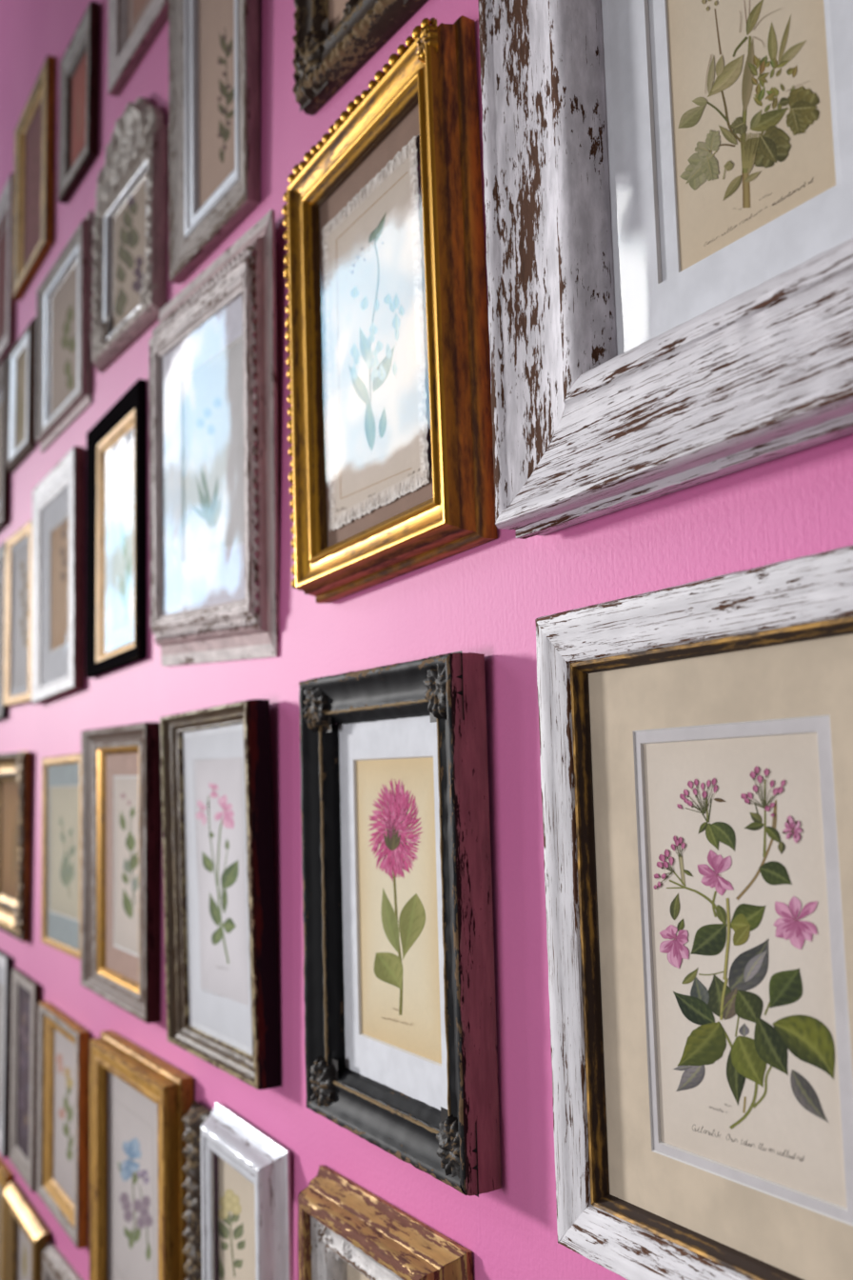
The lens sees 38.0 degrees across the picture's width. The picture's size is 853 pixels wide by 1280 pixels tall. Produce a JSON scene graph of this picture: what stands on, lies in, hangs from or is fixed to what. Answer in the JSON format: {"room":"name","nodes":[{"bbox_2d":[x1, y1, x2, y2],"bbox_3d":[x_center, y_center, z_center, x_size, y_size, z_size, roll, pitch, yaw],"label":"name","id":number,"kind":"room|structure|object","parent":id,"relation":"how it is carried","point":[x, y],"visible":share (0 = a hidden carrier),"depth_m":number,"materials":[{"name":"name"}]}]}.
{"room":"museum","nodes":[
{"label":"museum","id":0,"kind":"room"},
{"bbox_2d":[0,0,852,1279],"bbox_3d":[-0.862,0.203,2.377,0.120,3.200,9.000,2,-8,-29],"label":"wall","id":1,"kind":"structure","parent":0,"point":[488,598],"depth_m":0.81,"materials":[{"name":"pink paint"}]},
{"bbox_2d":[0,541,8,719],"bbox_3d":[-0.667,-0.007,1.914,0.008,0.265,0.181,2,-8,-29],"label":"picture frame","id":2,"kind":"object","parent":1,"relation":"attached to","point":[4,710],"visible":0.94,"depth_m":1.85,"materials":[{"name":"wood"}]},
{"bbox_2d":[0,580,1,675],"bbox_3d":[-0.666,-0.007,1.915,0.001,0.167,0.098,2,-8,-29],"label":"print","id":3,"kind":"object","parent":2,"relation":"attached to","point":[1,581],"depth_m":1.89},
{"bbox_2d":[0,356,10,531],"bbox_3d":[-0.678,-0.295,1.952,0.010,0.257,0.173,2,-8,-29],"label":"picture frame","id":4,"kind":"object","parent":1,"relation":"attached to","point":[5,475],"visible":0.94,"depth_m":1.88,"materials":[{"name":"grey wood"}]},
{"bbox_2d":[0,401,1,497],"bbox_3d":[-0.676,-0.295,1.953,0.001,0.161,0.092,2,-8,-29],"label":"print","id":5,"kind":"object","parent":4,"relation":"attached to","point":[1,402],"depth_m":1.94},
{"bbox_2d":[0,949,13,1158],"bbox_3d":[-0.630,0.587,1.805,0.009,0.269,0.207,2,-7,-29],"label":"picture frame","id":6,"kind":"object","parent":1,"relation":"attached to","point":[6,960],"visible":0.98,"depth_m":1.72,"materials":[{"name":"white paint"}]},
{"bbox_2d":[0,983,3,1114],"bbox_3d":[-0.629,0.587,1.806,0.001,0.184,0.133,2,-7,-29],"label":"print","id":7,"kind":"object","parent":6,"relation":"attached to","point":[1,987],"depth_m":1.77},
{"bbox_2d":[0,1157,13,1279],"bbox_3d":[-0.606,0.837,1.742,0.010,0.207,0.181,2,-8,-29],"label":"picture frame","id":8,"kind":"object","parent":1,"relation":"attached to","point":[6,1175],"visible":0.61,"depth_m":1.70,"materials":[{"name":"brown wood"}]},
{"bbox_2d":[0,1196,2,1279],"bbox_3d":[-0.604,0.837,1.743,0.001,0.120,0.098,2,-8,-29],"label":"print","id":9,"kind":"object","parent":8,"relation":"attached to","point":[1,1200],"depth_m":1.72},
{"bbox_2d":[0,173,15,364],"bbox_3d":[-0.676,-0.574,1.970,0.010,0.271,0.181,2,-8,-29],"label":"picture frame","id":10,"kind":"object","parent":1,"relation":"attached to","point":[7,304],"visible":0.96,"depth_m":1.91,"materials":[{"name":"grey wood"}]},
{"bbox_2d":[0,221,7,331],"bbox_3d":[-0.675,-0.574,1.971,0.001,0.172,0.098,2,-8,-29],"label":"print","id":11,"kind":"object","parent":10,"relation":"attached to","point":[4,236],"depth_m":1.97},
{"bbox_2d":[0,750,31,942],"bbox_3d":[-0.597,0.286,1.758,0.018,0.258,0.259,2,-8,-29],"label":"picture frame","id":12,"kind":"object","parent":1,"relation":"attached to","point":[15,768],"visible":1,"depth_m":1.72,"materials":[{"name":"brown wood"}]},
{"bbox_2d":[0,782,19,899],"bbox_3d":[-0.591,0.284,1.762,0.001,0.165,0.146,2,-6,-29],"label":"print","id":13,"kind":"object","parent":12,"relation":"attached to","point":[10,838],"depth_m":1.77},
{"bbox_2d":[2,519,32,705],"bbox_3d":[-0.571,-0.034,1.742,0.010,0.245,0.197,2,-6,-29],"label":"picture frame","id":14,"kind":"object","parent":1,"relation":"attached to","point":[18,548],"visible":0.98,"depth_m":1.75,"materials":[{"name":"brown wood"}]},
{"bbox_2d":[12,543,29,687],"bbox_3d":[-0.569,-0.032,1.737,0.001,0.198,0.115,2,-6,-29],"label":"print","id":15,"kind":"object","parent":14,"relation":"attached to","point":[20,657],"depth_m":1.74},
{"bbox_2d":[6,317,36,473],"bbox_3d":[-0.588,-0.352,1.797,0.010,0.186,0.168,2,-7,-29],"label":"picture frame","id":16,"kind":"object","parent":1,"relation":"attached to","point":[21,436],"visible":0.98,"depth_m":1.79,"materials":[{"name":"grey wood"}]},
{"bbox_2d":[15,345,26,450],"bbox_3d":[-0.587,-0.351,1.797,0.001,0.143,0.087,2,-7,-29],"label":"print","id":17,"kind":"object","parent":16,"relation":"attached to","point":[20,350],"depth_m":1.80,"materials":[{"name":"paper"}]},
{"bbox_2d":[9,967,39,1192],"bbox_3d":[-0.528,0.570,1.624,0.008,0.259,0.153,2,-8,-29],"label":"picture frame","id":18,"kind":"object","parent":1,"relation":"attached to","point":[25,990],"visible":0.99,"depth_m":1.62,"materials":[{"name":"grey wood"}]},
{"bbox_2d":[17,983,30,1159],"bbox_3d":[-0.528,0.564,1.626,0.001,0.213,0.091,2,-6,-29],"label":"print","id":19,"kind":"object","parent":18,"relation":"attached to","point":[24,1029],"depth_m":1.63},
{"bbox_2d":[2,1180,51,1279],"bbox_3d":[-0.505,0.809,1.556,0.018,0.195,0.215,2,-8,-29],"label":"picture frame","id":20,"kind":"object","parent":1,"relation":"attached to","point":[26,1235],"visible":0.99,"depth_m":1.58,"materials":[{"name":"gold metal"}]},
{"bbox_2d":[18,1223,31,1279],"bbox_3d":[-0.503,0.809,1.557,0.001,0.133,0.105,2,-6,-29],"label":"print","id":21,"kind":"object","parent":20,"relation":"attached to","point":[24,1244],"depth_m":1.57},
{"bbox_2d":[12,55,55,300],"bbox_3d":[-0.564,-0.654,1.775,0.012,0.267,0.222,2,-8,-29],"label":"picture frame","id":22,"kind":"object","parent":1,"relation":"attached to","point":[34,132],"visible":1,"depth_m":1.77,"materials":[{"name":"brown wood"}]},
{"bbox_2d":[23,100,41,267],"bbox_3d":[-0.562,-0.652,1.776,0.001,0.221,0.135,2,-8,-29],"label":"print","id":23,"kind":"object","parent":22,"relation":"attached to","point":[32,116],"depth_m":1.79,"materials":[{"name":"paper"}]},
{"bbox_2d":[31,445,83,703],"bbox_3d":[-0.464,-0.073,1.552,0.013,0.289,0.230,2,-8,-29],"label":"picture frame","id":24,"kind":"object","parent":1,"relation":"attached to","point":[57,624],"visible":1,"depth_m":1.53,"materials":[{"name":"white paint"}]},
{"bbox_2d":[51,518,68,650],"bbox_3d":[-0.453,-0.070,1.534,0.001,0.166,0.109,2,-8,-29],"label":"print","id":25,"kind":"object","parent":24,"relation":"attached to","point":[60,535],"depth_m":1.54},
{"bbox_2d":[40,753,81,959],"bbox_3d":[-0.435,0.254,1.482,0.007,0.231,0.208,2,-7,-29],"label":"picture frame","id":26,"kind":"object","parent":1,"relation":"attached to","point":[62,774],"visible":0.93,"depth_m":1.49,"materials":[{"name":"brown wood"}]},
{"bbox_2d":[49,786,79,919],"bbox_3d":[-0.433,0.252,1.481,0.001,0.157,0.159,2,-7,-29],"label":"print","id":27,"kind":"object","parent":26,"relation":"attached to","point":[64,801],"depth_m":1.48},
{"bbox_2d":[36,1000,88,1249],"bbox_3d":[-0.424,0.552,1.435,0.012,0.228,0.206,2,-6,-29],"label":"picture frame","id":28,"kind":"object","parent":1,"relation":"attached to","point":[62,1165],"visible":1,"depth_m":1.43,"materials":[{"name":"brown wood"}]},
{"bbox_2d":[53,1028,75,1203],"bbox_3d":[-0.418,0.549,1.434,0.001,0.178,0.114,2,-6,-29],"label":"print","id":29,"kind":"object","parent":28,"relation":"attached to","point":[64,1142],"depth_m":1.44},
{"bbox_2d":[41,1241,82,1279],"bbox_3d":[-0.405,0.789,1.386,0.012,0.168,0.198,2,-9,-29],"label":"picture frame","id":30,"kind":"object","parent":1,"relation":"attached to","point":[54,1266],"visible":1,"depth_m":1.43,"materials":[{"name":"grey wood"}]},
{"bbox_2d":[36,209,92,452],"bbox_3d":[-0.464,-0.383,1.576,0.011,0.235,0.263,2,-6,-29],"label":"picture frame","id":31,"kind":"object","parent":1,"relation":"attached to","point":[64,298],"visible":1,"depth_m":1.57,"materials":[{"name":"grey wood"}]},
{"bbox_2d":[49,260,77,418],"bbox_3d":[-0.461,-0.380,1.577,0.001,0.169,0.162,2,-6,-29],"label":"print","id":32,"kind":"object","parent":31,"relation":"attached to","point":[64,301],"depth_m":1.58},
{"bbox_2d":[58,0,99,203],"bbox_3d":[-0.434,-0.664,1.542,0.013,0.196,0.164,2,-8,-29],"label":"picture frame","id":33,"kind":"object","parent":1,"relation":"attached to","point":[79,65],"visible":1,"depth_m":1.54,"materials":[{"name":"grey wood"}]},
{"bbox_2d":[70,51,86,168],"bbox_3d":[-0.432,-0.660,1.543,0.001,0.127,0.093,2,-5,-29],"label":"print","id":34,"kind":"object","parent":33,"relation":"attached to","point":[79,79],"depth_m":1.55},
{"bbox_2d":[85,379,146,678],"bbox_3d":[-0.336,-0.111,1.331,0.009,0.285,0.208,2,-8,-29],"label":"picture frame","id":35,"kind":"object","parent":1,"relation":"attached to","point":[116,444],"visible":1,"depth_m":1.32,"materials":[{"name":"black paint"}]},
{"bbox_2d":[113,446,134,632],"bbox_3d":[-0.320,-0.104,1.309,0.001,0.192,0.085,2,-8,-29],"label":"print","id":36,"kind":"object","parent":35,"relation":"attached to","point":[123,469],"depth_m":1.31},
{"bbox_2d":[80,721,160,1023],"bbox_3d":[-0.316,0.228,1.264,0.016,0.282,0.251,2,-8,-29],"label":"picture frame","id":37,"kind":"object","parent":1,"relation":"attached to","point":[120,782],"visible":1,"depth_m":1.26,"materials":[{"name":"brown wood"}]},
{"bbox_2d":[114,778,139,954],"bbox_3d":[-0.300,0.225,1.246,0.001,0.178,0.107,2,-7,-29],"label":"print","id":38,"kind":"object","parent":37,"relation":"attached to","point":[126,790],"depth_m":1.25},
{"bbox_2d":[90,97,167,372],"bbox_3d":[-0.323,-0.441,1.321,0.020,0.268,0.247,2,-8,-29],"label":"picture frame","id":39,"kind":"object","parent":1,"relation":"attached to","point":[129,263],"visible":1,"depth_m":1.31,"materials":[{"name":"white paint"}]},
{"bbox_2d":[111,174,146,332],"bbox_3d":[-0.316,-0.410,1.320,0.001,0.139,0.149,2,-5,-29],"label":"print","id":40,"kind":"object","parent":39,"relation":"attached to","point":[130,221],"depth_m":1.33},
{"bbox_2d":[107,0,168,96],"bbox_3d":[-0.304,-0.718,1.312,0.015,0.212,0.224,2,-8,-29],"label":"picture frame","id":41,"kind":"object","parent":1,"relation":"attached to","point":[133,25],"visible":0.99,"depth_m":1.34,"materials":[{"name":"grey wood"}]},
{"bbox_2d":[132,0,148,26],"bbox_3d":[-0.300,-0.710,1.314,0.001,0.091,0.091,1,-3,-29],"label":"print","id":42,"kind":"object","parent":41,"relation":"attached to","point":[138,6],"depth_m":1.33},
{"bbox_2d":[89,1030,193,1279],"bbox_3d":[-0.270,0.523,1.150,0.027,0.271,0.260,2,-8,-29],"label":"picture frame","id":43,"kind":"object","parent":1,"relation":"attached to","point":[137,1159],"visible":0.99,"depth_m":1.15,"materials":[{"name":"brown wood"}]},
{"bbox_2d":[108,1071,158,1279],"bbox_3d":[-0.270,0.519,1.151,0.001,0.206,0.189,2,-8,-29],"label":"print","id":44,"kind":"object","parent":43,"relation":"attached to","point":[132,1116],"depth_m":1.16},
{"bbox_2d":[149,209,279,666],"bbox_3d":[-0.190,-0.152,1.058,0.027,0.361,0.305,2,-8,-29],"label":"picture frame","id":45,"kind":"object","parent":1,"relation":"attached to","point":[213,452],"visible":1,"depth_m":1.03,"materials":[{"name":"white wood"}]},
{"bbox_2d":[183,340,244,559],"bbox_3d":[-0.179,-0.155,1.040,0.003,0.167,0.159,1,-3,-29],"label":"print","id":46,"kind":"object","parent":45,"relation":"attached to","point":[213,395],"depth_m":1.04},
{"bbox_2d":[168,0,259,283],"bbox_3d":[-0.193,-0.552,1.100,0.017,0.422,0.218,2,-8,-29],"label":"picture frame","id":47,"kind":"object","parent":1,"relation":"attached to","point":[214,89],"visible":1,"depth_m":1.10,"materials":[{"name":"grey wood"}]},
{"bbox_2d":[198,0,235,208],"bbox_3d":[-0.185,-0.546,1.095,0.002,0.312,0.104,2,-5,-29],"label":"print","id":48,"kind":"object","parent":47,"relation":"attached to","point":[215,17],"depth_m":1.10},
{"bbox_2d":[160,699,281,1089],"bbox_3d":[-0.172,0.196,1.000,0.025,0.282,0.213,2,-8,-29],"label":"picture frame","id":49,"kind":"object","parent":1,"relation":"attached to","point":[222,994],"visible":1,"depth_m":0.99,"materials":[{"name":"brown wood"}]},
{"bbox_2d":[183,729,252,1048],"bbox_3d":[-0.170,0.196,1.001,0.003,0.249,0.152,2,-7,-29],"label":"print","id":50,"kind":"object","parent":49,"relation":"attached to","point":[214,765],"depth_m":1.00},
{"bbox_2d":[181,1100,291,1279],"bbox_3d":[-0.152,0.477,0.948,0.020,0.216,0.202,1,-6,-29],"label":"picture frame","id":51,"kind":"object","parent":1,"relation":"attached to","point":[237,1184],"visible":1,"depth_m":0.94,"materials":[{"name":"white wood"}]},
{"bbox_2d":[218,1156,256,1279],"bbox_3d":[-0.139,0.472,0.925,0.001,0.157,0.097,2,-6,-29],"label":"print","id":52,"kind":"object","parent":51,"relation":"attached to","point":[236,1196],"depth_m":0.94},
{"bbox_2d":[292,0,427,116],"bbox_3d":[-0.041,-0.534,0.823,0.023,0.302,0.228,2,-8,-29],"label":"picture frame","id":53,"kind":"object","parent":1,"relation":"attached to","point":[333,40],"visible":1,"depth_m":0.86,"materials":[{"name":"brown wood"}]},
{"bbox_2d":[329,0,349,32],"bbox_3d":[-0.037,-0.534,0.826,0.001,0.216,0.132,2,-4,-29],"label":"print","id":54,"kind":"object","parent":53,"relation":"attached to","point":[336,7],"depth_m":0.87},
{"bbox_2d":[298,1165,473,1279],"bbox_3d":[-0.030,0.454,0.728,0.026,0.232,0.193,2,-8,-29],"label":"picture frame","id":55,"kind":"object","parent":1,"relation":"attached to","point":[347,1231],"visible":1,"depth_m":0.75,"materials":[{"name":"brown wood"}]},
{"bbox_2d":[281,15,498,603],"bbox_3d":[-0.033,-0.192,0.778,0.029,0.316,0.233,2,-9,-29],"label":"picture frame","id":56,"kind":"object","parent":1,"relation":"attached to","point":[385,515],"visible":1,"depth_m":0.75,"materials":[{"name":"gold metal"}]},
{"bbox_2d":[328,158,419,514],"bbox_3d":[-0.036,-0.185,0.780,0.001,0.196,0.120,2,-9,-29],"label":"print","id":57,"kind":"object","parent":56,"relation":"attached to","point":[374,238],"depth_m":0.77,"materials":[{"name":"paper"}]},
{"bbox_2d":[299,650,501,1197],"bbox_3d":[-0.024,0.157,0.740,0.025,0.284,0.208,2,-8,-29],"label":"picture frame","id":58,"kind":"object","parent":1,"relation":"attached to","point":[399,971],"visible":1,"depth_m":0.73,"materials":[{"name":"black paint"}]},
{"bbox_2d":[356,757,441,1063],"bbox_3d":[-0.018,0.157,0.741,0.001,0.174,0.106,2,-7,-29],"label":"print","id":59,"kind":"object","parent":58,"relation":"attached to","point":[397,876],"depth_m":0.74},
{"bbox_2d":[478,0,852,539],"bbox_3d":[0.122,-0.255,0.505,0.030,0.370,0.336,2,-8,-29],"label":"picture frame","id":60,"kind":"object","parent":1,"relation":"attached to","point":[669,184],"visible":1,"depth_m":0.54,"materials":[{"name":"white paint"}]},
{"bbox_2d":[666,0,836,271],"bbox_3d":[0.127,-0.288,0.510,0.001,0.255,0.091,2,-8,-29],"label":"print","id":61,"kind":"object","parent":60,"relation":"attached to","point":[751,84],"depth_m":0.50,"materials":[{"name":"paper"}]},
{"bbox_2d":[535,544,852,1279],"bbox_3d":[0.121,0.120,0.489,0.020,0.291,0.232,2,-8,-29],"label":"picture frame","id":62,"kind":"object","parent":1,"relation":"attached to","point":[696,738],"visible":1,"depth_m":0.51,"materials":[{"name":"white paint"}]},
{"bbox_2d":[642,732,847,1208],"bbox_3d":[0.122,0.124,0.493,0.001,0.174,0.106,2,-8,-29],"label":"print","id":63,"kind":"object","parent":62,"relation":"attached to","point":[745,834],"depth_m":0.49,"materials":[{"name":"paper"}]}
]}

